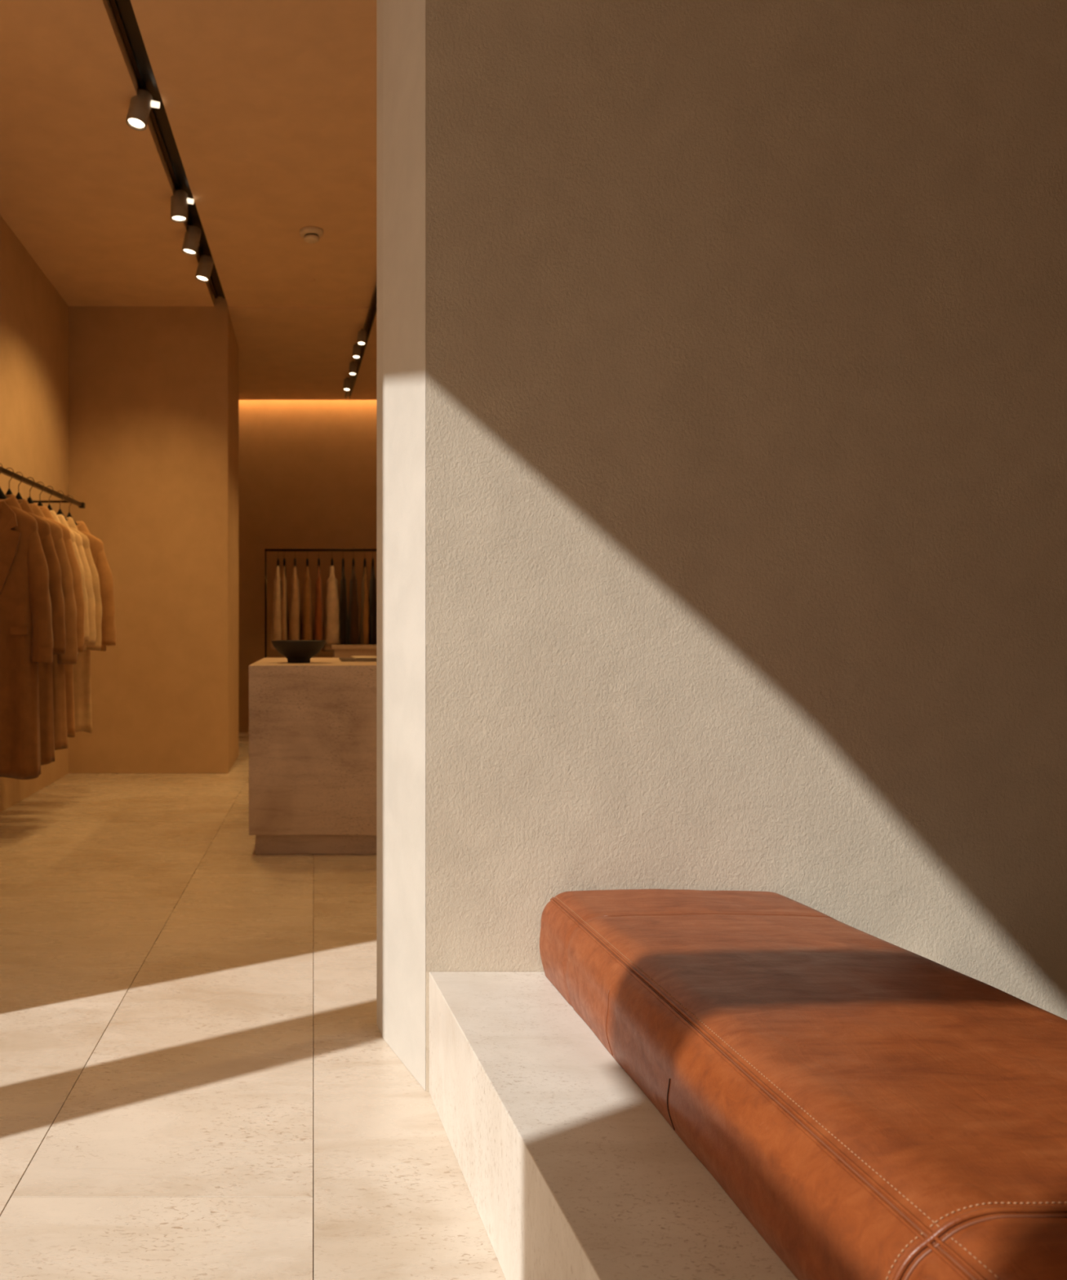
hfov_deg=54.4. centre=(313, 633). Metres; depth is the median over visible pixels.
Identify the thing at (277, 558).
clothes hanger
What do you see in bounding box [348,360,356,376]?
spotlight
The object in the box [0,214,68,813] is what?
wall
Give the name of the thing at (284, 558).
clothes hanger
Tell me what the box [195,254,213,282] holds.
spotlight
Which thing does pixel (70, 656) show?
coat
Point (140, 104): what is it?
spotlight
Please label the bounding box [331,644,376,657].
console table
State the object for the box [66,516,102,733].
coat
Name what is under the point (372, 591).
jacket
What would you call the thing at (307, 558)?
clothes hanger
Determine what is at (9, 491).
clothes hanger
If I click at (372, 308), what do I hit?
track
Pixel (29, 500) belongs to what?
clothes hanger
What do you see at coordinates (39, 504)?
clothes hanger
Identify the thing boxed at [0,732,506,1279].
floor
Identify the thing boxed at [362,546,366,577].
clothes hanger
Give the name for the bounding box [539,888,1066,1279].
seat cushion
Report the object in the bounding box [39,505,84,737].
coat
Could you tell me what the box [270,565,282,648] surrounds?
shirt
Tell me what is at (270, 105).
ceiling
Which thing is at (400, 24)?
trim
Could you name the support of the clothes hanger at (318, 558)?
hanging from the clothing rack
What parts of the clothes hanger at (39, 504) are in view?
hanger arm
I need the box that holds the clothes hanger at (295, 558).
[293,546,296,567]
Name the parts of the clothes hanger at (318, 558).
hanger arm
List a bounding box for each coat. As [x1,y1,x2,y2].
[0,493,53,779]
[17,498,66,765]
[29,502,77,750]
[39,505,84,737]
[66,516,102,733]
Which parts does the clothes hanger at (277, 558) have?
hanger arm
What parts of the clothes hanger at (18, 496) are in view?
hanger arm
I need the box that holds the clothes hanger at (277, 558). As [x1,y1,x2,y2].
[276,546,279,567]
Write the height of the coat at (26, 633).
1.391 m
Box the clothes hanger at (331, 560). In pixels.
[330,546,333,565]
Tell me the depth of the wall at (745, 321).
2.18 m
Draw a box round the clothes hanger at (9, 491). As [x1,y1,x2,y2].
[5,467,13,494]
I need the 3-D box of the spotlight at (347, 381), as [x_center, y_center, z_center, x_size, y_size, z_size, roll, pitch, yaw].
[0.302,-2.230,8.952,0.064,0.120,0.082,0,0,22]
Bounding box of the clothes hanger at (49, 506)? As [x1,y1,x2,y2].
[46,485,53,510]
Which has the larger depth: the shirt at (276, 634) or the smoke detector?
the shirt at (276, 634)
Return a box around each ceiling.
[0,0,376,399]
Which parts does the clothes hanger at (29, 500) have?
hanger arm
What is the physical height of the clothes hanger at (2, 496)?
0.298 m
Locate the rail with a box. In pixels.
[0,466,84,508]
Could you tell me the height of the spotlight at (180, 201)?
0.156 m
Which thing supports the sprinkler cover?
attached to the ceiling at (270, 105)
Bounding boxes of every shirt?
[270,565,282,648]
[280,565,288,639]
[288,565,302,639]
[301,565,313,639]
[313,565,324,651]
[321,565,340,651]
[359,565,368,644]
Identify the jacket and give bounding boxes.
[49,510,88,654]
[56,514,96,651]
[75,520,115,651]
[339,565,349,644]
[347,565,359,644]
[368,565,376,644]
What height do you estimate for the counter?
0.857 m
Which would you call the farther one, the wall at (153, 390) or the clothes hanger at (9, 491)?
the wall at (153, 390)
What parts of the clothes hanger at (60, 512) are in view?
hanger arm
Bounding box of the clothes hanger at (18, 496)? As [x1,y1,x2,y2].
[15,471,22,499]
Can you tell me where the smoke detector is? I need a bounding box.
[299,226,323,243]
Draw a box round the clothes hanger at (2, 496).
[0,462,7,499]
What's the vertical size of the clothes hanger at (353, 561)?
0.300 m
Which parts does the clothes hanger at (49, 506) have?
hanger arm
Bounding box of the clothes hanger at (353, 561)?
[351,557,355,568]
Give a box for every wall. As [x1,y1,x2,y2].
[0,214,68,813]
[68,296,238,773]
[238,400,376,732]
[425,0,1066,1092]
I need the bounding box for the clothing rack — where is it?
[264,548,376,657]
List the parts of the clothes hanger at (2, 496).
hanger arm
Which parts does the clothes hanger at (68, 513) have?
hanger arm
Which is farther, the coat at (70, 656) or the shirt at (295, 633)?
the shirt at (295, 633)
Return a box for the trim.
[376,0,425,1090]
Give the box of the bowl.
[271,640,326,662]
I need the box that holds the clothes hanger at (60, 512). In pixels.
[56,490,67,520]
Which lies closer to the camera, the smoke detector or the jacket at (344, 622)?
the smoke detector
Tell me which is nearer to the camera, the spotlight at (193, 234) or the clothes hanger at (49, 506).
the clothes hanger at (49, 506)
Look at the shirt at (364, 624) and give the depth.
9.24 m
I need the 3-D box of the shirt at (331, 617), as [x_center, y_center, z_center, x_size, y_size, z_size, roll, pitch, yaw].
[0.174,-0.235,9.449,0.194,0.808,0.494,0,0,0]
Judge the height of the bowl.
0.108 m
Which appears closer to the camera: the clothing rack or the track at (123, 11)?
the track at (123, 11)
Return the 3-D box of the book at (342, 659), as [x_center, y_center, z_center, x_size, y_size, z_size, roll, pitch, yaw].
[0.344,0.138,5.300,0.402,0.010,0.520,0,0,0]
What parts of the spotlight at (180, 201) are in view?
knob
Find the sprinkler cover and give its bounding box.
[306,278,315,281]
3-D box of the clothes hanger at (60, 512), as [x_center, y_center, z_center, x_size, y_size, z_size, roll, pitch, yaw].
[-1.484,-0.687,5.857,0.300,0.298,0.024,0,0,0]
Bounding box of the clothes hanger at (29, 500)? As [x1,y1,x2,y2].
[26,476,34,503]
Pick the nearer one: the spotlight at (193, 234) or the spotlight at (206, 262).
the spotlight at (193, 234)
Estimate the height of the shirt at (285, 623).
0.768 m
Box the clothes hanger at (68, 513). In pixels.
[66,494,77,525]
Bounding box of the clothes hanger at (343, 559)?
[341,546,344,577]
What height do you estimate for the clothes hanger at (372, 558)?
0.300 m
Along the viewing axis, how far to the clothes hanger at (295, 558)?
9.43 m
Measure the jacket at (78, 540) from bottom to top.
0.783 m
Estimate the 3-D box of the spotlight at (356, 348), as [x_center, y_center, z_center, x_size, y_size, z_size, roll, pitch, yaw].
[0.342,-2.230,7.898,0.064,0.120,0.082,0,0,22]
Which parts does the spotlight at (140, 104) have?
knob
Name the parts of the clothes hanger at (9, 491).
hanger arm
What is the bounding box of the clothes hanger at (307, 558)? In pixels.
[306,546,308,567]
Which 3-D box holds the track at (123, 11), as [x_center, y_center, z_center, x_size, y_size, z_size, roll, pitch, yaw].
[-0.704,-2.387,4.850,0.075,0.030,4.461,0,0,1]
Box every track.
[110,0,225,297]
[345,283,376,398]
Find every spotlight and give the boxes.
[125,88,159,130]
[170,189,194,222]
[182,225,201,255]
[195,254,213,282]
[342,377,351,391]
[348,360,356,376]
[351,342,360,359]
[357,328,366,346]
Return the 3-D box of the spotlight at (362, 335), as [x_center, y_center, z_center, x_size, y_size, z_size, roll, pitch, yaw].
[0.364,-2.230,7.529,0.064,0.120,0.082,0,0,22]
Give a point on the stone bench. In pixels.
(570, 1171)
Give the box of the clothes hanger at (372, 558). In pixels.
[370,546,374,577]
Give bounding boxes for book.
[339,657,376,662]
[350,656,376,659]
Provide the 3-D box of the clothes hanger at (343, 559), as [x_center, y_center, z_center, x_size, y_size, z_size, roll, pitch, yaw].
[0.280,-0.668,9.450,0.024,0.300,0.300,0,0,0]
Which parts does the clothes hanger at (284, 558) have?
hanger arm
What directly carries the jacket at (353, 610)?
hanging from the clothes hanger at (353, 561)
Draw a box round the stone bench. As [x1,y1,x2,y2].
[429,972,797,1279]
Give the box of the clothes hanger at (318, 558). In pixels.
[317,546,319,570]
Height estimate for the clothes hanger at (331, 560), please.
0.300 m
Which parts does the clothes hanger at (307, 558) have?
hanger arm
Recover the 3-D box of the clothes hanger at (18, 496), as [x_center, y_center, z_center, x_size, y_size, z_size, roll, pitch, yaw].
[-1.525,-0.687,5.176,0.300,0.298,0.024,0,0,0]
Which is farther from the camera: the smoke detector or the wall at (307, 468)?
the wall at (307, 468)
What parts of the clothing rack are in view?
post, rail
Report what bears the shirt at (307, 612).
hanging from the clothes hanger at (307, 558)
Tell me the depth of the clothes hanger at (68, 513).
6.03 m
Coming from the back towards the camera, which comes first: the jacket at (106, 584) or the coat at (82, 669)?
the jacket at (106, 584)
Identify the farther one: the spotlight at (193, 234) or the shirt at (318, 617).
the shirt at (318, 617)
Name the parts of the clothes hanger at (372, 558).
hanger arm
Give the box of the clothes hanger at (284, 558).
[282,546,285,577]
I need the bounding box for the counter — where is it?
[248,657,376,853]
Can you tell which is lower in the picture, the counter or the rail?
the counter
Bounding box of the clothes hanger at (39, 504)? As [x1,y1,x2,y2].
[37,481,44,506]
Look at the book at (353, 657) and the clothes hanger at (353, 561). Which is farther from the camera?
the clothes hanger at (353, 561)
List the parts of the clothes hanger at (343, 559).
hanger arm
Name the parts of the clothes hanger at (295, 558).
hanger arm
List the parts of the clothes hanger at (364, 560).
hanger arm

